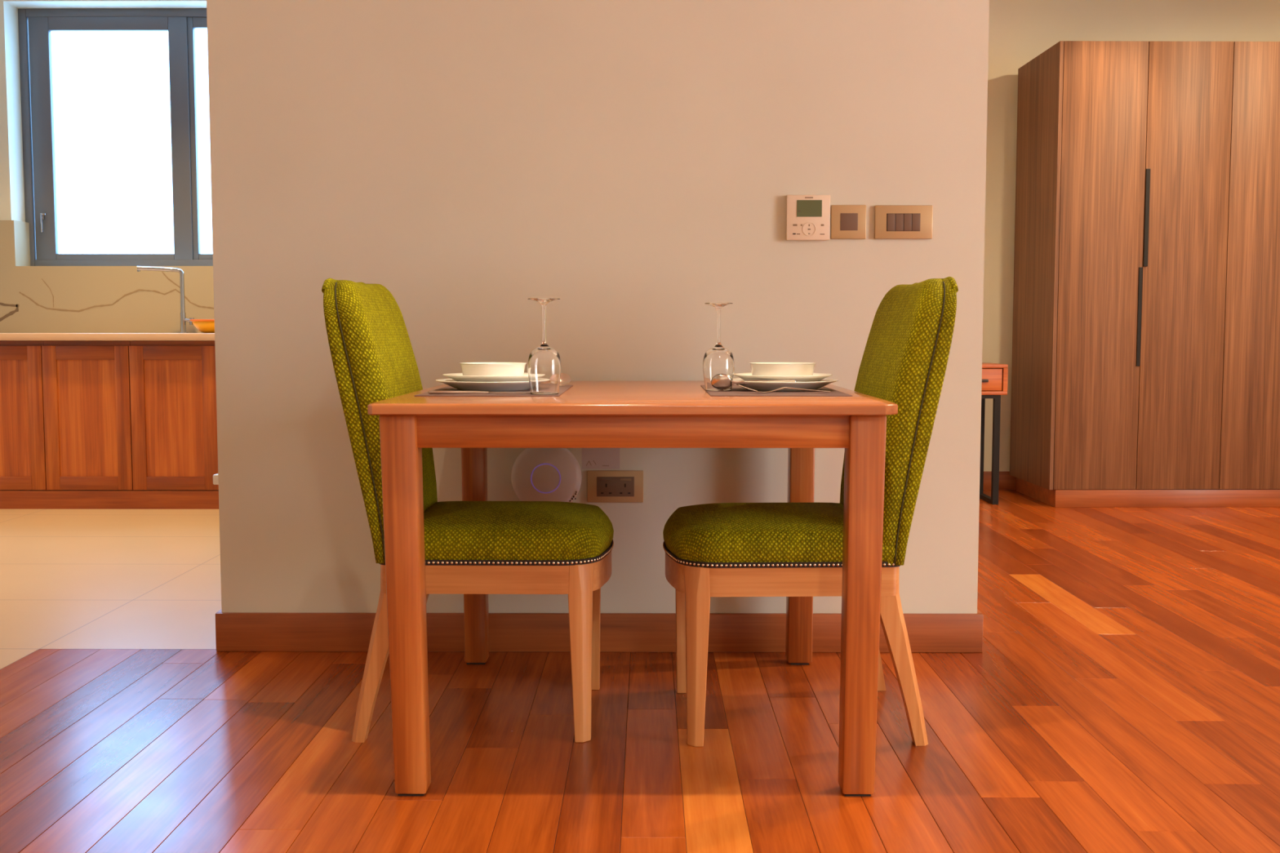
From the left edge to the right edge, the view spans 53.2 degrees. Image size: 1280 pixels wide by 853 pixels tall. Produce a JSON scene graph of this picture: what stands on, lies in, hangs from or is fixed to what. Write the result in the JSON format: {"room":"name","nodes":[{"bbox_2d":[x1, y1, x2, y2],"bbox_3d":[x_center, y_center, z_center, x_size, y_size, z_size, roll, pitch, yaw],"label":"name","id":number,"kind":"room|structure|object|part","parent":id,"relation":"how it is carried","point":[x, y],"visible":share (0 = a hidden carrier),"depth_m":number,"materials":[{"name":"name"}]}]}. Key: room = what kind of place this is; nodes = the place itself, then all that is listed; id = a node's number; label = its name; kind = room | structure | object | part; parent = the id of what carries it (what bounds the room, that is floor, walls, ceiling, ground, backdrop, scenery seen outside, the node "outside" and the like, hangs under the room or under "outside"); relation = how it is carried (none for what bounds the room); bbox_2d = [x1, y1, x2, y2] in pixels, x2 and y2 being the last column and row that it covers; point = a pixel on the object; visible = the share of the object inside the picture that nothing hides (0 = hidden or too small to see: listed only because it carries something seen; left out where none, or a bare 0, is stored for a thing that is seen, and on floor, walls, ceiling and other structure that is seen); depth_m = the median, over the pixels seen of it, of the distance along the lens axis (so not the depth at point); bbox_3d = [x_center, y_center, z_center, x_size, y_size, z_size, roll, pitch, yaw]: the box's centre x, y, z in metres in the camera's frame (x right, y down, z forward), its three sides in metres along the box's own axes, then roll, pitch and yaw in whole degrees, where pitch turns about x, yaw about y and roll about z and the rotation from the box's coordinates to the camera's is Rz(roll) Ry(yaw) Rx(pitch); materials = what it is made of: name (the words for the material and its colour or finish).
{"room":"dining room","nodes":[
{"label":"dining room","id":0,"kind":"room"},
{"bbox_2d":[0,0,206,222],"bbox_3d":[-2.691,-1.031,6.838,3.137,2.780,0.200,0,4,0],"label":"wall","id":1,"kind":"structure","parent":0,"point":[12,207],"depth_m":6.73,"materials":[{"name":"paint"}]},
{"bbox_2d":[15,220,30,266],"bbox_3d":[-3.301,-0.972,6.821,0.020,0.240,0.150,0,4,0],"label":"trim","id":2,"kind":"structure","parent":1,"relation":"attached to","point":[22,228],"depth_m":6.82,"materials":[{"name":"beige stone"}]},
{"bbox_2d":[0,220,214,333],"bbox_3d":[-2.691,-0.790,6.749,3.137,0.592,0.015,0,4,0],"label":"backsplash","id":3,"kind":"structure","parent":1,"relation":"attached to","point":[33,299],"depth_m":6.75,"materials":[{"name":"beige stone"}]},
{"bbox_2d":[17,8,213,266],"bbox_3d":[-2.445,-1.542,6.863,1.732,1.370,0.072,0,4,0],"label":"window","id":4,"kind":"structure","parent":1,"relation":"in","point":[36,25],"depth_m":6.85,"materials":[{"name":"grey metal"}]},
{"bbox_3d":[-3.206,-1.096,6.879,0.030,0.105,0.028,0,4,0],"label":"handle","id":5,"kind":"part","parent":4,"relation":"part of","materials":[{"name":"silver metal"}]},
{"bbox_3d":[-2.018,-1.537,6.876,0.790,1.335,0.035,0,4,0],"label":"sash","id":6,"kind":"part","parent":4,"relation":"part of","materials":[{"name":"grey"}]},
{"bbox_2d":[206,0,989,613],"bbox_3d":[-0.102,-0.906,5.181,2.060,2.780,3.592,0,4,0],"label":"wall","id":7,"kind":"structure","parent":0,"point":[633,165],"depth_m":3.41,"materials":[{"name":"paint"}]},
{"bbox_2d":[213,473,218,484],"bbox_3d":[-1.159,0.145,3.538,0.034,0.028,0.040,0,4,0],"label":"plug","id":8,"kind":"object","parent":7,"relation":"attached to","point":[215,482],"visible":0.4,"depth_m":3.52,"materials":[{"name":"white plastic"}]},
{"bbox_2d":[511,448,582,502],"bbox_3d":[-0.253,0.138,3.444,0.190,0.190,0.032,0,4,0],"label":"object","id":9,"kind":"object","parent":7,"relation":"attached to","point":[538,474],"visible":0.86,"depth_m":3.43,"materials":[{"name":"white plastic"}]},
{"bbox_2d":[215,612,983,653],"bbox_3d":[-0.113,0.561,3.483,2.088,0.106,0.014,0,4,0],"label":"baseboard","id":10,"kind":"structure","parent":7,"relation":"attached to","point":[234,632],"depth_m":3.48,"materials":[{"name":"brown wood"}]},
{"bbox_2d":[582,448,619,469],"bbox_3d":[-0.106,0.065,3.453,0.103,0.100,0.002,0,4,0],"label":"wall label","id":11,"kind":"object","parent":7,"relation":"attached to","point":[592,458],"visible":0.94,"depth_m":3.46,"materials":[{"name":"beige"}]},
{"bbox_2d":[586,470,643,502],"bbox_3d":[-0.067,0.162,3.453,0.152,0.087,0.015,0,4,0],"label":"power socket","id":12,"kind":"object","parent":7,"relation":"attached to","point":[602,486],"visible":1,"depth_m":3.45,"materials":[{"name":"brown"}]},
{"bbox_2d":[786,195,830,239],"bbox_3d":[0.446,-0.554,3.393,0.115,0.118,0.022,0,4,0],"label":"thermostat","id":13,"kind":"object","parent":7,"relation":"attached to","point":[807,216],"visible":1,"depth_m":3.38,"materials":[{"name":"beige plastic"}]},
{"bbox_2d":[831,204,866,239],"bbox_3d":[0.554,-0.543,3.397,0.093,0.090,0.012,0,4,0],"label":"light switch","id":14,"kind":"object","parent":7,"relation":"attached to","point":[847,221],"visible":1,"depth_m":3.39,"materials":[{"name":"brown plastic"}]},
{"bbox_2d":[874,204,933,239],"bbox_3d":[0.700,-0.543,3.396,0.153,0.088,0.014,0,4,0],"label":"light switch","id":15,"kind":"object","parent":7,"relation":"attached to","point":[891,221],"visible":1,"depth_m":3.39,"materials":[{"name":"brown plastic"}]},
{"bbox_2d":[0,489,1279,852],"bbox_3d":[0.461,0.753,1.974,9.500,0.050,10.230,0,4,0],"label":"floor","id":16,"kind":"structure","parent":0,"point":[1122,695],"depth_m":2.84,"materials":[{"name":"brown wood"}]},
{"bbox_2d":[0,340,55,509],"bbox_3d":[-3.123,-0.026,6.521,0.426,0.823,0.548,0,4,0],"label":"base cabinet","id":17,"kind":"object","parent":16,"relation":"on","point":[23,477],"visible":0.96,"depth_m":6.25,"materials":[{"name":"brown wood"}]},
{"bbox_3d":[-3.125,-0.359,6.231,0.286,0.068,0.020,0,4,0],"label":"door rail","id":18,"kind":"part","parent":17,"relation":"part of","materials":[{"name":"brown wood"}]},
{"bbox_3d":[-3.125,0.278,6.279,0.286,0.066,0.020,0,4,0],"label":"door rail","id":19,"kind":"part","parent":17,"relation":"part of","materials":[{"name":"brown wood"}]},
{"bbox_3d":[-3.125,-0.041,6.258,0.294,0.584,0.008,0,4,0],"label":"door panel","id":20,"kind":"part","parent":17,"relation":"part of","materials":[{"name":"brown wood"}]},
{"bbox_3d":[-3.125,-0.041,6.255,0.422,0.706,0.020,0,4,0],"label":"door","id":21,"kind":"part","parent":17,"relation":"part of","materials":[{"name":"brown wood"}]},
{"bbox_2d":[41,340,141,509],"bbox_3d":[-2.698,-0.025,6.519,0.426,0.823,0.548,0,4,0],"label":"base cabinet","id":22,"kind":"object","parent":16,"relation":"on","point":[86,392],"visible":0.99,"depth_m":6.25,"materials":[{"name":"brown wood"}]},
{"bbox_3d":[-2.699,-0.359,6.229,0.286,0.068,0.020,0,4,0],"label":"door rail","id":23,"kind":"part","parent":22,"relation":"part of","materials":[{"name":"brown wood"}]},
{"bbox_3d":[-2.699,-0.040,6.256,0.294,0.584,0.008,0,4,0],"label":"door panel","id":24,"kind":"part","parent":22,"relation":"part of","materials":[{"name":"brown wood"}]},
{"bbox_3d":[-2.699,0.278,6.277,0.286,0.066,0.020,0,4,0],"label":"door rail","id":25,"kind":"part","parent":22,"relation":"part of","materials":[{"name":"brown wood"}]},
{"bbox_2d":[0,333,214,340],"bbox_3d":[-2.701,-0.455,6.476,3.121,0.036,0.608,0,4,0],"label":"countertop","id":26,"kind":"structure","parent":22,"relation":"on","point":[3,336],"depth_m":6.17,"materials":[{"name":"stone"}]},
{"bbox_2d":[137,266,194,333],"bbox_3d":[-2.432,-0.650,6.562,0.270,0.340,0.045,-1,4,-15],"label":"kitchen faucet","id":27,"kind":"object","parent":26,"relation":"on","point":[183,314],"visible":0.97,"depth_m":6.57,"materials":[{"name":"silver metal"}]},
{"bbox_3d":[-2.453,-0.700,6.552,0.226,0.240,0.030,-1,5,-19],"label":"spout","id":28,"kind":"part","parent":27,"relation":"part of","materials":[{"name":"silver metal"}]},
{"bbox_2d":[178,312,194,333],"bbox_3d":[-2.338,-0.534,6.593,0.078,0.105,0.044,0,4,0],"label":"handle","id":29,"kind":"object","parent":27,"relation":"on","point":[183,315],"depth_m":6.58,"materials":[{"name":"silver metal"}]},
{"bbox_2d":[189,319,214,333],"bbox_3d":[-2.134,-0.503,6.413,0.234,0.069,0.234,0,4,0],"label":"mixing bowl","id":30,"kind":"object","parent":26,"relation":"on","point":[205,326],"visible":0.42,"depth_m":6.33,"materials":[{"name":"orange plastic"}]},
{"bbox_2d":[128,340,218,509],"bbox_3d":[-2.272,-0.025,6.516,0.426,0.823,0.548,0,4,0],"label":"base cabinet","id":31,"kind":"object","parent":16,"relation":"on","point":[173,384],"visible":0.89,"depth_m":6.25,"materials":[{"name":"brown wood"}]},
{"bbox_3d":[-2.274,-0.359,6.226,0.286,0.068,0.020,0,4,0],"label":"door rail","id":32,"kind":"part","parent":31,"relation":"part of","materials":[{"name":"brown wood"}]},
{"bbox_3d":[-2.274,-0.040,6.253,0.294,0.584,0.008,0,4,0],"label":"door panel","id":33,"kind":"part","parent":31,"relation":"part of","materials":[{"name":"brown wood"}]},
{"bbox_3d":[-2.274,0.278,6.274,0.286,0.066,0.020,0,4,0],"label":"door rail","id":34,"kind":"part","parent":31,"relation":"part of","materials":[{"name":"brown wood"}]},
{"bbox_2d":[321,278,613,742],"bbox_3d":[-0.362,0.163,2.899,0.605,0.987,0.458,0,4,1],"label":"dining chair","id":35,"kind":"object","parent":16,"relation":"on","point":[471,547],"visible":0.77,"depth_m":2.69,"materials":[{"name":"fabric"}]},
{"bbox_3d":[-0.553,0.479,2.723,0.124,0.383,0.040,0,4,1],"label":"leg","id":36,"kind":"part","parent":35,"relation":"part of","materials":[{"name":"brown wood"}]},
{"bbox_3d":[-0.576,-0.027,2.888,0.167,0.597,0.454,0,4,1],"label":"backrest","id":37,"kind":"part","parent":35,"relation":"part of","materials":[{"name":"fabric"}]},
{"bbox_3d":[-0.305,0.304,2.908,0.480,0.062,0.448,0,4,1],"label":"seat rail","id":38,"kind":"part","parent":35,"relation":"part of","materials":[{"name":"brown wood"}]},
{"bbox_2d":[382,501,613,559],"bbox_3d":[-0.305,0.225,2.902,0.490,0.094,0.458,0,4,1],"label":"seat cushion","id":39,"kind":"object","parent":35,"relation":"on","point":[454,530],"depth_m":2.71,"materials":[{"name":"fabric"}]},
{"bbox_3d":[-0.124,0.480,2.722,0.055,0.383,0.052,0,4,1],"label":"leg","id":40,"kind":"part","parent":35,"relation":"part of","materials":[{"name":"brown wood"}]},
{"bbox_3d":[-0.117,0.450,3.113,0.055,0.383,0.052,0,4,1],"label":"leg","id":41,"kind":"part","parent":35,"relation":"part of","materials":[{"name":"brown wood"}]},
{"bbox_2d":[367,381,897,796],"bbox_3d":[-0.009,0.288,2.885,0.970,0.740,1.074,0,4,0],"label":"dining table","id":42,"kind":"object","parent":16,"relation":"on","point":[588,414],"visible":0.78,"depth_m":2.37,"materials":[{"name":"brown wood"}]},
{"bbox_3d":[-0.440,0.333,2.406,0.079,0.716,0.066,0,4,0],"label":"leg","id":43,"kind":"part","parent":42,"relation":"part of","materials":[{"name":"brown wood"}]},
{"bbox_3d":[-0.433,0.262,3.354,0.062,0.716,0.066,0,4,0],"label":"leg","id":44,"kind":"part","parent":42,"relation":"part of","materials":[{"name":"brown wood"}]},
{"bbox_2d":[414,385,573,395],"bbox_3d":[-0.310,-0.081,2.842,0.293,0.002,0.503,0,4,0],"label":"placemat","id":45,"kind":"object","parent":42,"relation":"on","point":[562,388],"visible":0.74,"depth_m":2.65,"materials":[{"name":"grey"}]},
{"bbox_2d":[427,391,530,394],"bbox_3d":[-0.318,-0.071,2.641,0.238,0.006,0.019,0,4,-1],"label":"table knife","id":46,"kind":"object","parent":45,"relation":"on","point":[428,392],"visible":0.84,"depth_m":2.63,"materials":[{"name":"silver metal"}]},
{"bbox_3d":[-0.375,-0.071,2.640,0.125,0.006,0.016,0,4,-1],"label":"handle","id":47,"kind":"part","parent":46,"relation":"part of","materials":[{"name":"silver metal"}]},
{"bbox_3d":[-0.256,-0.070,2.642,0.113,0.003,0.019,0,4,-1],"label":"blade","id":48,"kind":"part","parent":46,"relation":"part of","materials":[{"name":"silver metal"}]},
{"bbox_2d":[435,378,529,391],"bbox_3d":[-0.326,-0.093,2.843,0.254,0.022,0.254,0,4,0],"label":"dinner plate","id":49,"kind":"object","parent":45,"relation":"on","point":[517,385],"visible":0.7,"depth_m":2.76,"materials":[{"name":"white ceramic"}]},
{"bbox_2d":[442,373,528,382],"bbox_3d":[-0.324,-0.103,2.842,0.226,0.027,0.226,0,4,0],"label":"plate","id":50,"kind":"object","parent":49,"relation":"on","point":[460,377],"visible":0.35,"depth_m":2.76,"materials":[{"name":"white ceramic"}]},
{"bbox_2d":[459,362,526,375],"bbox_3d":[-0.326,-0.118,2.841,0.149,0.046,0.149,0,4,0],"label":"bowl","id":51,"kind":"object","parent":50,"relation":"on","point":[468,368],"visible":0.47,"depth_m":2.78,"materials":[{"name":"white ceramic"}]},
{"bbox_2d":[527,297,561,394],"bbox_3d":[-0.197,-0.165,2.631,0.069,0.196,0.069,0,4,0],"label":"wine glass","id":52,"kind":"object","parent":45,"relation":"on","point":[544,366],"visible":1,"depth_m":2.61,"materials":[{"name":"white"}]},
{"bbox_2d":[559,373,570,386],"bbox_3d":[-0.253,-0.111,3.015,0.182,0.030,0.025,0,4,6],"label":"spoon","id":53,"kind":"object","parent":45,"relation":"on","point":[565,380],"visible":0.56,"depth_m":3.01,"materials":[{"name":"silver metal"}]},
{"bbox_2d":[700,385,852,396],"bbox_3d":[0.288,-0.081,2.839,0.287,0.002,0.503,0,4,0],"label":"placemat","id":54,"kind":"object","parent":42,"relation":"on","point":[736,390],"visible":0.72,"depth_m":2.65,"materials":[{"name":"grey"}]},
{"bbox_2d":[702,302,734,391],"bbox_3d":[0.171,-0.173,2.784,0.069,0.190,0.069,2,5,29],"label":"wine glass","id":55,"kind":"object","parent":54,"relation":"on","point":[718,359],"visible":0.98,"depth_m":2.76,"materials":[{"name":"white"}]},
{"bbox_2d":[711,373,795,388],"bbox_3d":[0.244,-0.096,2.756,0.182,0.036,0.018,0,4,2],"label":"spoon","id":56,"kind":"object","parent":54,"relation":"on","point":[720,380],"visible":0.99,"depth_m":2.75,"materials":[{"name":"silver metal"}]},
{"bbox_2d":[711,373,732,388],"bbox_3d":[0.176,-0.094,2.756,0.047,0.039,0.008,0,28,2],"label":"spoon bowl","id":57,"kind":"object","parent":56,"relation":"on","point":[720,380],"depth_m":2.75,"materials":[{"name":"silver metal"}]},
{"bbox_3d":[0.266,-0.095,2.753,0.137,0.016,0.009,0,28,2],"label":"handle","id":58,"kind":"part","parent":56,"relation":"part of","materials":[{"name":"silver metal"}]},
{"bbox_2d":[737,384,831,392],"bbox_3d":[0.301,-0.079,2.665,0.192,0.018,0.024,0,4,0],"label":"fork","id":59,"kind":"object","parent":54,"relation":"on","point":[738,384],"visible":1,"depth_m":2.66,"materials":[{"name":"silver metal"}]},
{"bbox_3d":[0.328,-0.076,2.665,0.138,0.012,0.016,0,4,0],"label":"handle","id":60,"kind":"part","parent":59,"relation":"part of","materials":[{"name":"silver metal"}]},
{"bbox_2d":[733,377,838,391],"bbox_3d":[0.314,-0.093,2.839,0.250,0.022,0.250,0,4,0],"label":"dinner plate","id":61,"kind":"object","parent":54,"relation":"on","point":[756,385],"visible":0.7,"depth_m":2.75,"materials":[{"name":"white ceramic"}]},
{"bbox_2d":[733,373,832,382],"bbox_3d":[0.316,-0.103,2.838,0.220,0.027,0.220,0,4,0],"label":"plate","id":62,"kind":"object","parent":61,"relation":"on","point":[745,376],"visible":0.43,"depth_m":2.76,"materials":[{"name":"white ceramic"}]},
{"bbox_2d":[749,362,815,375],"bbox_3d":[0.316,-0.118,2.837,0.149,0.046,0.149,0,4,0],"label":"bowl","id":63,"kind":"object","parent":62,"relation":"on","point":[757,368],"visible":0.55,"depth_m":2.78,"materials":[{"name":"white ceramic"}]},
{"bbox_3d":[0.420,0.262,3.351,0.066,0.716,0.066,0,4,0],"label":"leg","id":64,"kind":"part","parent":42,"relation":"part of","materials":[{"name":"brown wood"}]},
{"bbox_3d":[0.417,0.333,2.404,0.074,0.716,0.066,0,4,0],"label":"leg","id":65,"kind":"part","parent":42,"relation":"part of","materials":[{"name":"brown wood"}]},
{"bbox_2d":[662,276,958,746],"bbox_3d":[0.355,0.165,2.874,0.605,0.987,0.458,0,4,-2],"label":"dining chair","id":66,"kind":"object","parent":16,"relation":"on","point":[717,549],"visible":0.76,"depth_m":2.66,"materials":[{"name":"fabric"}]},
{"bbox_3d":[0.107,0.452,3.085,0.055,0.383,0.052,0,4,-2],"label":"leg","id":67,"kind":"part","parent":66,"relation":"part of","materials":[{"name":"brown wood"}]},
{"bbox_3d":[0.118,0.482,2.694,0.055,0.383,0.052,0,4,-2],"label":"leg","id":68,"kind":"part","parent":66,"relation":"part of","materials":[{"name":"brown wood"}]},
{"bbox_2d":[662,502,897,562],"bbox_3d":[0.297,0.227,2.877,0.490,0.094,0.458,0,4,-2],"label":"seat cushion","id":69,"kind":"object","parent":66,"relation":"on","point":[813,531],"depth_m":2.68,"materials":[{"name":"fabric"}]},
{"bbox_3d":[0.297,0.306,2.883,0.480,0.062,0.448,0,4,-2],"label":"seat rail","id":70,"kind":"part","parent":66,"relation":"part of","materials":[{"name":"brown wood"}]},
{"bbox_3d":[0.536,0.451,3.103,0.124,0.383,0.040,0,4,-2],"label":"leg","id":71,"kind":"part","parent":66,"relation":"part of","materials":[{"name":"brown wood"}]},
{"bbox_3d":[0.569,-0.026,2.866,0.167,0.597,0.454,0,4,-2],"label":"backrest","id":72,"kind":"part","parent":66,"relation":"part of","materials":[{"name":"fabric"}]},
{"bbox_3d":[0.548,0.481,2.700,0.124,0.383,0.040,0,4,-2],"label":"leg","id":73,"kind":"part","parent":66,"relation":"part of","materials":[{"name":"brown wood"}]},
{"bbox_2d":[979,362,1008,504],"bbox_3d":[1.628,0.030,6.574,0.417,0.705,0.354,0,4,0],"label":"bedside table","id":74,"kind":"object","parent":16,"relation":"on","point":[994,375],"visible":0.4,"depth_m":6.41,"materials":[{"name":"brown wood"}]},
{"bbox_3d":[1.789,0.115,6.574,0.030,0.535,0.324,0,4,0],"label":"leg frame","id":75,"kind":"part","parent":74,"relation":"part of","materials":[{"name":"black metal"}]},
{"bbox_3d":[1.621,-0.161,6.555,0.365,0.018,0.324,0,4,0],"label":"frame","id":76,"kind":"part","parent":74,"relation":"part of","materials":[{"name":"black metal"}]},
{"bbox_3d":[1.627,-0.245,6.544,0.365,0.110,0.312,0,4,0],"label":"drawer","id":77,"kind":"part","parent":74,"relation":"part of","materials":[{"name":"brown wood"}]},
{"bbox_2d":[1009,40,1279,507],"bbox_3d":[2.856,-0.754,6.581,1.672,2.266,0.668,0,4,-1],"label":"wardrobe","id":78,"kind":"object","parent":16,"relation":"on","point":[1145,366],"visible":1,"depth_m":6.26,"materials":[{"name":"brown wood"}]},
{"bbox_3d":[2.033,-0.773,6.254,0.018,2.178,0.022,0,4,-1],"label":"panel","id":79,"kind":"part","parent":78,"relation":"part of","materials":[{"name":"brown wood"}]},
{"bbox_3d":[2.250,-0.774,6.255,0.410,2.176,0.020,0,4,-1],"label":"door","id":80,"kind":"part","parent":78,"relation":"part of","materials":[{"name":"brown wood"}]},
{"bbox_3d":[2.446,-0.537,6.263,0.018,0.482,0.007,0,4,-1],"label":"handle","id":81,"kind":"part","parent":78,"relation":"part of","materials":[{"name":"black metal"}]},
{"bbox_3d":[2.467,-1.017,6.226,0.020,0.470,0.009,0,4,-1],"label":"handle","id":82,"kind":"part","parent":78,"relation":"part of","materials":[{"name":"black metal"}]},
{"bbox_3d":[2.662,-0.775,6.260,0.410,2.176,0.020,0,4,-1],"label":"door","id":83,"kind":"part","parent":78,"relation":"part of","materials":[{"name":"brown wood"}]},
{"bbox_3d":[3.075,-0.775,6.265,0.410,2.176,0.020,0,4,-1],"label":"door","id":84,"kind":"part","parent":78,"relation":"part of","materials":[{"name":"brown wood"}]},
{"bbox_2d":[982,0,1279,471],"bbox_3d":[3.091,-1.047,7.053,4.303,2.780,0.200,0,4,0],"label":"wall","id":85,"kind":"structure","parent":0,"point":[1020,31],"depth_m":6.88,"materials":[{"name":"paint"}]},
{"bbox_2d":[983,471,1016,489],"bbox_3d":[3.097,0.298,7.047,4.289,0.100,0.014,0,4,0],"label":"baseboard","id":86,"kind":"structure","parent":85,"relation":"attached to","point":[1006,482],"depth_m":7.05,"materials":[{"name":"brown wood"}]}
]}

